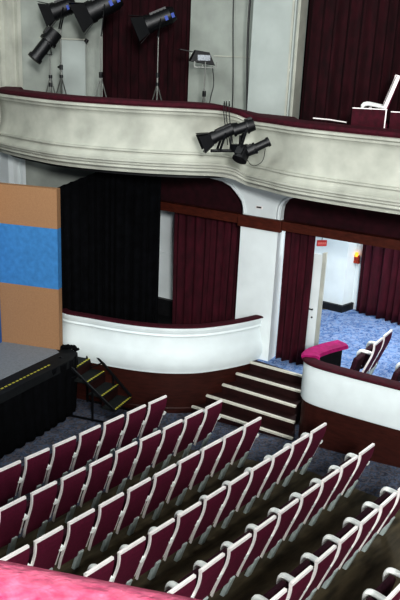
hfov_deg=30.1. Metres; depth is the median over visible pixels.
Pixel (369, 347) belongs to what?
seat cushion
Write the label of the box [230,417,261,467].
seat
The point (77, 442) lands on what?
armrest
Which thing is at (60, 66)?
stand
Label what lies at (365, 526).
seat
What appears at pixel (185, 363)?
curved wall
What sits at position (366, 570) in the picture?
floor
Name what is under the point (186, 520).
seat
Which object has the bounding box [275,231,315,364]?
curtain
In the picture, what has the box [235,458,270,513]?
seat
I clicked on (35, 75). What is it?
wall
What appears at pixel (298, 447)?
seat
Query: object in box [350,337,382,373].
seat
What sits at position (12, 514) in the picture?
seat
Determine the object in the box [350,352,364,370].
seat cushion
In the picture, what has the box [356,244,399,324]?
curtain
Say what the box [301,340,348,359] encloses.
cushion
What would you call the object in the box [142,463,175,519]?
seat
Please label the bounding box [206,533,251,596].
seat
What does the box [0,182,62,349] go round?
stage panel
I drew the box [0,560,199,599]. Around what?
balcony ledge
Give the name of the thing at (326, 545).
seat cushion
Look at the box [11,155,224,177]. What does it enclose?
floor
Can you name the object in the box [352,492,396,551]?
seat
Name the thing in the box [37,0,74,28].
spotlight
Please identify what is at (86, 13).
spotlight
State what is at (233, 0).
cable
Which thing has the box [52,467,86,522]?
seat
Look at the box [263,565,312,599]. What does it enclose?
seat
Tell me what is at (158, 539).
seat
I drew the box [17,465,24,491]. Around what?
armrest
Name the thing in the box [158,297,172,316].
baseboard
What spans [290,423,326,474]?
seat
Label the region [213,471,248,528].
seat
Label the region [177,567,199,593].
seat cushion
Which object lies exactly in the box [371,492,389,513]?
seat cushion
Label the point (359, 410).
partition wall
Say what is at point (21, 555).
seat
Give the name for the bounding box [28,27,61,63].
spotlight
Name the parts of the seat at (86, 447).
leg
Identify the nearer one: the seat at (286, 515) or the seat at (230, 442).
the seat at (286, 515)
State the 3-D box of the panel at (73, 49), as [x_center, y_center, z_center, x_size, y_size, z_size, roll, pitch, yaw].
[-2.670,-4.434,15.883,0.613,2.192,0.219,0,19,-8]
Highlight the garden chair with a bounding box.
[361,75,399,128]
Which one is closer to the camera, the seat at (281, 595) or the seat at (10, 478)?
the seat at (281, 595)
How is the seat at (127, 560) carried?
on the floor at (366, 570)
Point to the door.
(320, 260)
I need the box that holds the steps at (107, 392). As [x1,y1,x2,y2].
[59,356,131,422]
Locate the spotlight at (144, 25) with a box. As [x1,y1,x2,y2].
[129,7,176,43]
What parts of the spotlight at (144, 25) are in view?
barn door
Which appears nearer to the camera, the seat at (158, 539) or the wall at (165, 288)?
the seat at (158, 539)
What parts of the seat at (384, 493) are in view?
leg, armrest, backrest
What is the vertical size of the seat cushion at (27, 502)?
0.419 m
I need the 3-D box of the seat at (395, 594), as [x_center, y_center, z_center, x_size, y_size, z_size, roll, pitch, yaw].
[1.934,3.598,8.383,0.487,1.074,0.520,18,24,38]
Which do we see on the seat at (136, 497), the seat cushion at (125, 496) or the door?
the seat cushion at (125, 496)
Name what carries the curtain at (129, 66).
hanging from the ceiling
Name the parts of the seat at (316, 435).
leg, armrest, backrest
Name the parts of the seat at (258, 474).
leg, armrest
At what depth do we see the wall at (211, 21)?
14.62 m
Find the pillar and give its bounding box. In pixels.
[235,226,285,360]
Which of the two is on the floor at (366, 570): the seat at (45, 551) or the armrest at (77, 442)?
the seat at (45, 551)
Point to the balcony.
(352, 166)
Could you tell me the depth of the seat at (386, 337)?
14.16 m
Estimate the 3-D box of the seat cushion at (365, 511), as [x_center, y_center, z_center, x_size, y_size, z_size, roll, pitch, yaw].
[2.191,3.095,10.237,0.173,0.419,0.400,17,23,37]
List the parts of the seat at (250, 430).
leg, backrest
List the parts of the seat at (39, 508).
leg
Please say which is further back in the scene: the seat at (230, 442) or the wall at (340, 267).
the wall at (340, 267)
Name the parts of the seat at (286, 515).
leg, armrest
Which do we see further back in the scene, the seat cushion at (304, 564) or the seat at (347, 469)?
the seat at (347, 469)
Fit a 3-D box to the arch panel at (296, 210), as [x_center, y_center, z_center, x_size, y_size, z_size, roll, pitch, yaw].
[5.397,-1.033,12.274,8.910,0.790,0.030,13,21,29]
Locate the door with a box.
[303,252,327,362]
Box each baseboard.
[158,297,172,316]
[322,301,353,312]
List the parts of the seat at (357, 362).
armrest, frame, backrest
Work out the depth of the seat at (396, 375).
13.18 m
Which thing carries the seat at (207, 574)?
on the floor at (366, 570)
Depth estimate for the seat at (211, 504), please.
10.20 m
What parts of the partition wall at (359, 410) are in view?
white panel, velvet rail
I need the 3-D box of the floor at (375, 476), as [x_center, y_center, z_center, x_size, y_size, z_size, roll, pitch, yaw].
[-0.886,3.344,10.036,24.000,0.915,28.000,17,24,38]
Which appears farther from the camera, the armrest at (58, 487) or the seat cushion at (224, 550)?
the armrest at (58, 487)
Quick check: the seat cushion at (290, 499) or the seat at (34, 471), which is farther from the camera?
the seat at (34, 471)
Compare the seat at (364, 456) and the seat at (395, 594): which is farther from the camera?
the seat at (364, 456)
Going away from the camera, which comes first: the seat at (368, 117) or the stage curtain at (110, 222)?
the seat at (368, 117)
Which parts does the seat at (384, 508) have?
leg, armrest, backrest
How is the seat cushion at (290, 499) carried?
on the seat at (308, 498)
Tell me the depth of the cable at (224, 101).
12.40 m
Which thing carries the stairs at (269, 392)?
on the floor at (375, 476)
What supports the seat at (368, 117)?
on the floor at (68, 167)
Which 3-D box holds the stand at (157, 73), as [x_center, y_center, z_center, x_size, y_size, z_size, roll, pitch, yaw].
[-0.751,-3.878,14.417,0.817,2.273,0.834,6,19,11]
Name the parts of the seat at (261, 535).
leg, armrest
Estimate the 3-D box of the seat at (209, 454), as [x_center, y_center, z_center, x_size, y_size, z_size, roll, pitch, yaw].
[0.021,2.643,11.738,0.487,1.074,0.520,18,24,38]
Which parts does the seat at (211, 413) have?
leg, backrest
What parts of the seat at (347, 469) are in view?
leg, armrest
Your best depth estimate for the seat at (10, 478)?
10.94 m
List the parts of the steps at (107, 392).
frame, frame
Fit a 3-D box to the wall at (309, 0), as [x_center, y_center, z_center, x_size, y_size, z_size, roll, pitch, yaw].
[3.511,-4.992,13.626,15.001,5.300,0.150,13,21,29]
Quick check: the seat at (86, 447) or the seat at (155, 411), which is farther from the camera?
the seat at (155, 411)
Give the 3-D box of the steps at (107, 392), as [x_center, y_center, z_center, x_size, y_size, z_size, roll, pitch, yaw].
[-2.035,1.614,14.529,1.263,1.256,0.865,9,20,20]
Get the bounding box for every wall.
[0,0,22,123]
[20,0,102,187]
[62,308,263,412]
[158,210,174,299]
[188,0,253,109]
[223,178,291,219]
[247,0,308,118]
[298,350,399,467]
[299,0,309,118]
[314,237,357,304]
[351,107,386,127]
[352,244,362,309]
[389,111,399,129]
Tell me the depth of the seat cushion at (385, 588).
8.74 m
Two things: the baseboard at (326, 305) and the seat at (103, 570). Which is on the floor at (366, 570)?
the seat at (103, 570)
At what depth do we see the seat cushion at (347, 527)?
9.76 m
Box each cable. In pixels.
[223,101,227,144]
[232,0,233,106]
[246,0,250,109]
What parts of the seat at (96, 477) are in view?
leg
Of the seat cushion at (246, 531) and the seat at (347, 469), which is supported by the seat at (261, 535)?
the seat cushion at (246, 531)
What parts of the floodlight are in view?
power cord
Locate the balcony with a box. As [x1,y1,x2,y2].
[0,86,399,214]
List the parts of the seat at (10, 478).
frame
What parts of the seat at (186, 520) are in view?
leg, armrest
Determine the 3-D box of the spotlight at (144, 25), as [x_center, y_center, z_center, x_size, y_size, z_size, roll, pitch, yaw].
[-0.919,-5.258,14.242,0.944,0.704,0.676,3,18,1]
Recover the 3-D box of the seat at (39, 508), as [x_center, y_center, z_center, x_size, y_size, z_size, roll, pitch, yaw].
[-2.303,3.006,10.526,0.487,1.074,0.520,17,23,37]
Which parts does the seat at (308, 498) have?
leg, armrest, backrest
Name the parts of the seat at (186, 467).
leg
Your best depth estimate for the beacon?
18.08 m
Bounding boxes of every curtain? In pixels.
[57,172,160,322]
[103,0,190,101]
[172,213,240,323]
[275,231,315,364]
[300,0,399,124]
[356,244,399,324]
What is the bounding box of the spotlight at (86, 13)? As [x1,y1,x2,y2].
[68,0,123,36]
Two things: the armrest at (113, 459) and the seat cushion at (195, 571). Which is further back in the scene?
the armrest at (113, 459)
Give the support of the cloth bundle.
on the stage
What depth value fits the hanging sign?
15.00 m
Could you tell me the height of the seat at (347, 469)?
1.074 m
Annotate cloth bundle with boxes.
[60,344,79,350]
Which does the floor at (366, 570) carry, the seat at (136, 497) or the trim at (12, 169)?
the seat at (136, 497)
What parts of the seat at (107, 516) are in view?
leg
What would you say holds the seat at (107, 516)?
on the floor at (366, 570)
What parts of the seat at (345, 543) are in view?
leg, armrest, backrest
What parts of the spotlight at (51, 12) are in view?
barn door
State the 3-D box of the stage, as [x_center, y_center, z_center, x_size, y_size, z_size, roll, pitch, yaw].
[-5.978,1.614,14.035,7.402,1.197,6.903,17,24,38]
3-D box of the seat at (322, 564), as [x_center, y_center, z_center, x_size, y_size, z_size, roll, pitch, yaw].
[1.310,3.410,9.053,0.487,1.074,0.520,17,24,38]
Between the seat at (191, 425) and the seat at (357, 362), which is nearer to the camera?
the seat at (191, 425)
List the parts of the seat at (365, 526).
leg, armrest, backrest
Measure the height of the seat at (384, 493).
1.074 m
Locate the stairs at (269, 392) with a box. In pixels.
[191,360,301,440]
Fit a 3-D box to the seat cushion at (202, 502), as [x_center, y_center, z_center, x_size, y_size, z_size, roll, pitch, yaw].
[-0.096,3.054,10.428,0.173,0.419,0.400,17,23,37]
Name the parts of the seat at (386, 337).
leg, armrest, backrest, frame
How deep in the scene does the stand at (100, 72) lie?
14.27 m
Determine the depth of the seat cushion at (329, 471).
11.17 m
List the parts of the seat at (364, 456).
leg, armrest, backrest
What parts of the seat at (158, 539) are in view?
leg, armrest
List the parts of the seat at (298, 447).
leg, backrest, armrest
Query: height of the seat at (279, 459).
1.074 m
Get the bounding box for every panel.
[61,38,88,95]
[161,177,242,212]
[284,198,399,237]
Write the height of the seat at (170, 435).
1.074 m
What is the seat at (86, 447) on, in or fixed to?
on the floor at (375, 476)
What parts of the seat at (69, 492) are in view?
leg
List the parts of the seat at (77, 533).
leg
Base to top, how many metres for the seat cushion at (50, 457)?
0.419 m
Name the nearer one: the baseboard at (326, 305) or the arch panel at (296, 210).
the arch panel at (296, 210)
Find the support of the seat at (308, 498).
on the floor at (366, 570)
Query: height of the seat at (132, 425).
1.074 m
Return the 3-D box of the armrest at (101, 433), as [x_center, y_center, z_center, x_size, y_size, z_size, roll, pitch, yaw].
[-1.720,2.419,12.675,0.173,0.419,0.400,17,23,37]
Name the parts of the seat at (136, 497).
leg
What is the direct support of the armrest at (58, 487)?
on the seat at (69, 492)
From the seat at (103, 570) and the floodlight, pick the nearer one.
the seat at (103, 570)
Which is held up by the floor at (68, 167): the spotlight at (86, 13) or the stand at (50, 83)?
the stand at (50, 83)
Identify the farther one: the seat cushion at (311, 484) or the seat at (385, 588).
the seat cushion at (311, 484)
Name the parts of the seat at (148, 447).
leg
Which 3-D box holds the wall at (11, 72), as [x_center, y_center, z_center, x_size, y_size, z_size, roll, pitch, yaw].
[-4.713,-5.740,14.640,2.608,5.220,0.489,-15,25,-43]
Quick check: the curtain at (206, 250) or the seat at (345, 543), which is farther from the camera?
the curtain at (206, 250)
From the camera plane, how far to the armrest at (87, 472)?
11.24 m
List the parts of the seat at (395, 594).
armrest, frame, backrest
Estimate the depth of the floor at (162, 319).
17.42 m
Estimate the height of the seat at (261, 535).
1.074 m
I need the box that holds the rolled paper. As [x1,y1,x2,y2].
[313,117,346,122]
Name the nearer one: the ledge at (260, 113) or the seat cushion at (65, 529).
the seat cushion at (65, 529)
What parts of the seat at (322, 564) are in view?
leg, armrest, backrest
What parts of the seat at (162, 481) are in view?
leg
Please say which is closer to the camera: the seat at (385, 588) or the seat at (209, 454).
the seat at (385, 588)
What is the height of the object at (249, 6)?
4.652 m
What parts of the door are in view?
frame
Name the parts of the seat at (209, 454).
leg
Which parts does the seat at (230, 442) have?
leg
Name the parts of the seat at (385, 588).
armrest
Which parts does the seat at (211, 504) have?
leg, armrest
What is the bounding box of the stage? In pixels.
[0,342,77,458]
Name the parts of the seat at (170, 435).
leg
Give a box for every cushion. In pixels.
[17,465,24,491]
[22,500,29,528]
[28,545,33,563]
[46,453,51,476]
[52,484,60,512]
[58,527,66,557]
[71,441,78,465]
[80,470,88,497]
[89,510,97,539]
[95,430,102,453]
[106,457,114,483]
[112,554,116,575]
[118,494,126,522]
[143,535,147,555]
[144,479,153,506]
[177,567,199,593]
[198,500,203,519]
[206,548,226,568]
[232,530,253,545]
[257,513,276,525]
[263,580,286,599]
[275,498,295,525]
[286,560,310,596]
[297,483,314,509]
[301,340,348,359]
[310,541,332,573]
[319,470,333,490]
[331,523,353,554]
[338,457,350,473]
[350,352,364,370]
[352,507,372,533]
[360,344,372,368]
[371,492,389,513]
[372,575,395,599]
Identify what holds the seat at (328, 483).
on the floor at (366, 570)
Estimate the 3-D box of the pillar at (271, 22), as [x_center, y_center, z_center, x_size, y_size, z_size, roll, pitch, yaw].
[1.446,-5.055,13.538,0.850,5.300,0.500,13,21,29]
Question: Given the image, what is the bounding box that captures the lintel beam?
[161,200,399,250]
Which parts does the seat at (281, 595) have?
armrest, frame, backrest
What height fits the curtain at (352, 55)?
5.261 m
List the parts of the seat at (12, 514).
leg, frame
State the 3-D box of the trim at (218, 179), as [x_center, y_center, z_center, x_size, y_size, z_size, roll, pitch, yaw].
[1.447,-1.925,14.236,5.823,0.730,0.060,13,21,29]
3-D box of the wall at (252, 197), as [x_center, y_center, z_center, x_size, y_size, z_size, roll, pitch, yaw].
[3.037,-1.721,13.403,12.301,1.400,0.160,13,21,29]
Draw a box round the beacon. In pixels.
[353,252,359,263]
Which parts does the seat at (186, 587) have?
armrest, backrest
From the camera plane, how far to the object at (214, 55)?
14.51 m
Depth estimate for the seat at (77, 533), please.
9.67 m
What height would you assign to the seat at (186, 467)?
1.074 m
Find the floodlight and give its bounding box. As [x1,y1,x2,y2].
[178,49,216,102]
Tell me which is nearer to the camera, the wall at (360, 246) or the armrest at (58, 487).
the armrest at (58, 487)
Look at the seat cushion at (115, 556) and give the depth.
9.22 m
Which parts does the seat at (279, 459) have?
leg, armrest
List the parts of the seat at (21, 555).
backrest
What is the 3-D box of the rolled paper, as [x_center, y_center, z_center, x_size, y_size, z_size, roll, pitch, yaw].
[2.146,-2.964,12.282,0.654,0.034,0.068,19,24,40]
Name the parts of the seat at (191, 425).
leg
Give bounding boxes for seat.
[0,460,22,506]
[0,495,27,554]
[0,544,30,565]
[17,448,50,497]
[22,480,57,537]
[28,525,64,569]
[45,436,76,484]
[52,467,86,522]
[57,508,95,568]
[71,424,100,472]
[79,453,111,508]
[82,556,113,581]
[87,492,123,551]
[95,414,123,460]
[105,441,137,494]
[112,536,145,585]
[116,477,150,535]
[117,404,145,449]
[129,430,160,481]
[135,518,174,579]
[139,395,166,439]
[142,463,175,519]
[152,419,182,469]
[163,501,200,561]
[164,574,195,597]
[166,451,199,505]
[174,409,202,458]
[177,552,224,599]
[189,439,221,491]
[189,486,225,544]
[193,399,222,447]
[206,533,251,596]
[210,427,241,479]
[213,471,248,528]
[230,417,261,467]
[232,515,275,576]
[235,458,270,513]
[251,587,286,599]
[256,445,289,499]
[257,498,298,558]
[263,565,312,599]
[270,433,308,486]
[275,483,319,541]
[286,544,336,599]
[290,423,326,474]
[297,469,339,525]
[310,525,357,588]
[319,456,357,510]
[331,508,378,569]
[338,443,374,497]
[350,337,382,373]
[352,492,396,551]
[360,329,392,374]
[362,584,399,599]
[371,486,399,535]
[372,567,399,599]
[391,362,399,381]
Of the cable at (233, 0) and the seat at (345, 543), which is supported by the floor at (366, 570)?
the seat at (345, 543)
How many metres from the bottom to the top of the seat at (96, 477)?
1.074 m
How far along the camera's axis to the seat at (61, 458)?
11.68 m
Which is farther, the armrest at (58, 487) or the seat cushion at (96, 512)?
the armrest at (58, 487)
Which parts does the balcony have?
velvet rail, moulding, barn door, barn door, spotlight, lighting bracket, spotlight, spotlight, spotlight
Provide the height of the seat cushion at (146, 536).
0.419 m
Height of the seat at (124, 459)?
1.074 m
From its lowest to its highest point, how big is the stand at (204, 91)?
1.873 m
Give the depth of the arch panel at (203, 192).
15.29 m
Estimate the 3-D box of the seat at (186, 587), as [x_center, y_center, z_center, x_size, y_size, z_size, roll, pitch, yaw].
[-0.361,3.567,8.542,0.487,1.074,0.520,18,24,38]
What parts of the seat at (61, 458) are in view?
leg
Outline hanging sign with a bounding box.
[316,240,326,245]
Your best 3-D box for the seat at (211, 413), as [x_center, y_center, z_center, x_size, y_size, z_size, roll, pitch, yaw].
[0.075,2.230,13.171,0.487,1.074,0.520,17,23,37]
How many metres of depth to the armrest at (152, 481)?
10.98 m
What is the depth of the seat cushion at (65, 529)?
9.80 m
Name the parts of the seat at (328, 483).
leg, armrest, backrest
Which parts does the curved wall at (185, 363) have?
white panel, velvet rail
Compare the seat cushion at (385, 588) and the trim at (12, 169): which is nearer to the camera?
the seat cushion at (385, 588)
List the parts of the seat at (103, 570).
backrest, armrest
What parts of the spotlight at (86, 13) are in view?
barn door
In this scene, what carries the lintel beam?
attached to the wall at (252, 197)
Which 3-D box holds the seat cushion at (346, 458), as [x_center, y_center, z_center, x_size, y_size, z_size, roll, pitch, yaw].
[2.217,2.699,11.615,0.173,0.419,0.400,17,23,37]
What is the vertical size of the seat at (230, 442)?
1.074 m
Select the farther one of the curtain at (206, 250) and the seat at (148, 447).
the curtain at (206, 250)
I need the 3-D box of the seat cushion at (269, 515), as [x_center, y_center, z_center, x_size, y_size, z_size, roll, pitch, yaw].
[0.860,3.142,10.105,0.173,0.419,0.400,17,23,37]
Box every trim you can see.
[0,152,25,184]
[211,178,292,218]
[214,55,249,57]
[284,0,307,118]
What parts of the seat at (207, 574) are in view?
armrest, frame, backrest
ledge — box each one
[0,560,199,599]
[260,113,296,118]
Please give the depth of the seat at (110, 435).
12.44 m
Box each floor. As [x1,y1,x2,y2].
[0,309,399,538]
[0,449,399,599]
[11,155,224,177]
[157,314,171,323]
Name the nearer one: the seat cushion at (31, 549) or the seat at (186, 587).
the seat at (186, 587)
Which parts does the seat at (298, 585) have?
armrest, frame, backrest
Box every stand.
[46,55,54,92]
[56,29,66,93]
[95,37,106,96]
[152,38,161,99]
[202,62,206,102]
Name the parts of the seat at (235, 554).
leg, backrest, armrest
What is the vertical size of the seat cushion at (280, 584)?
0.419 m

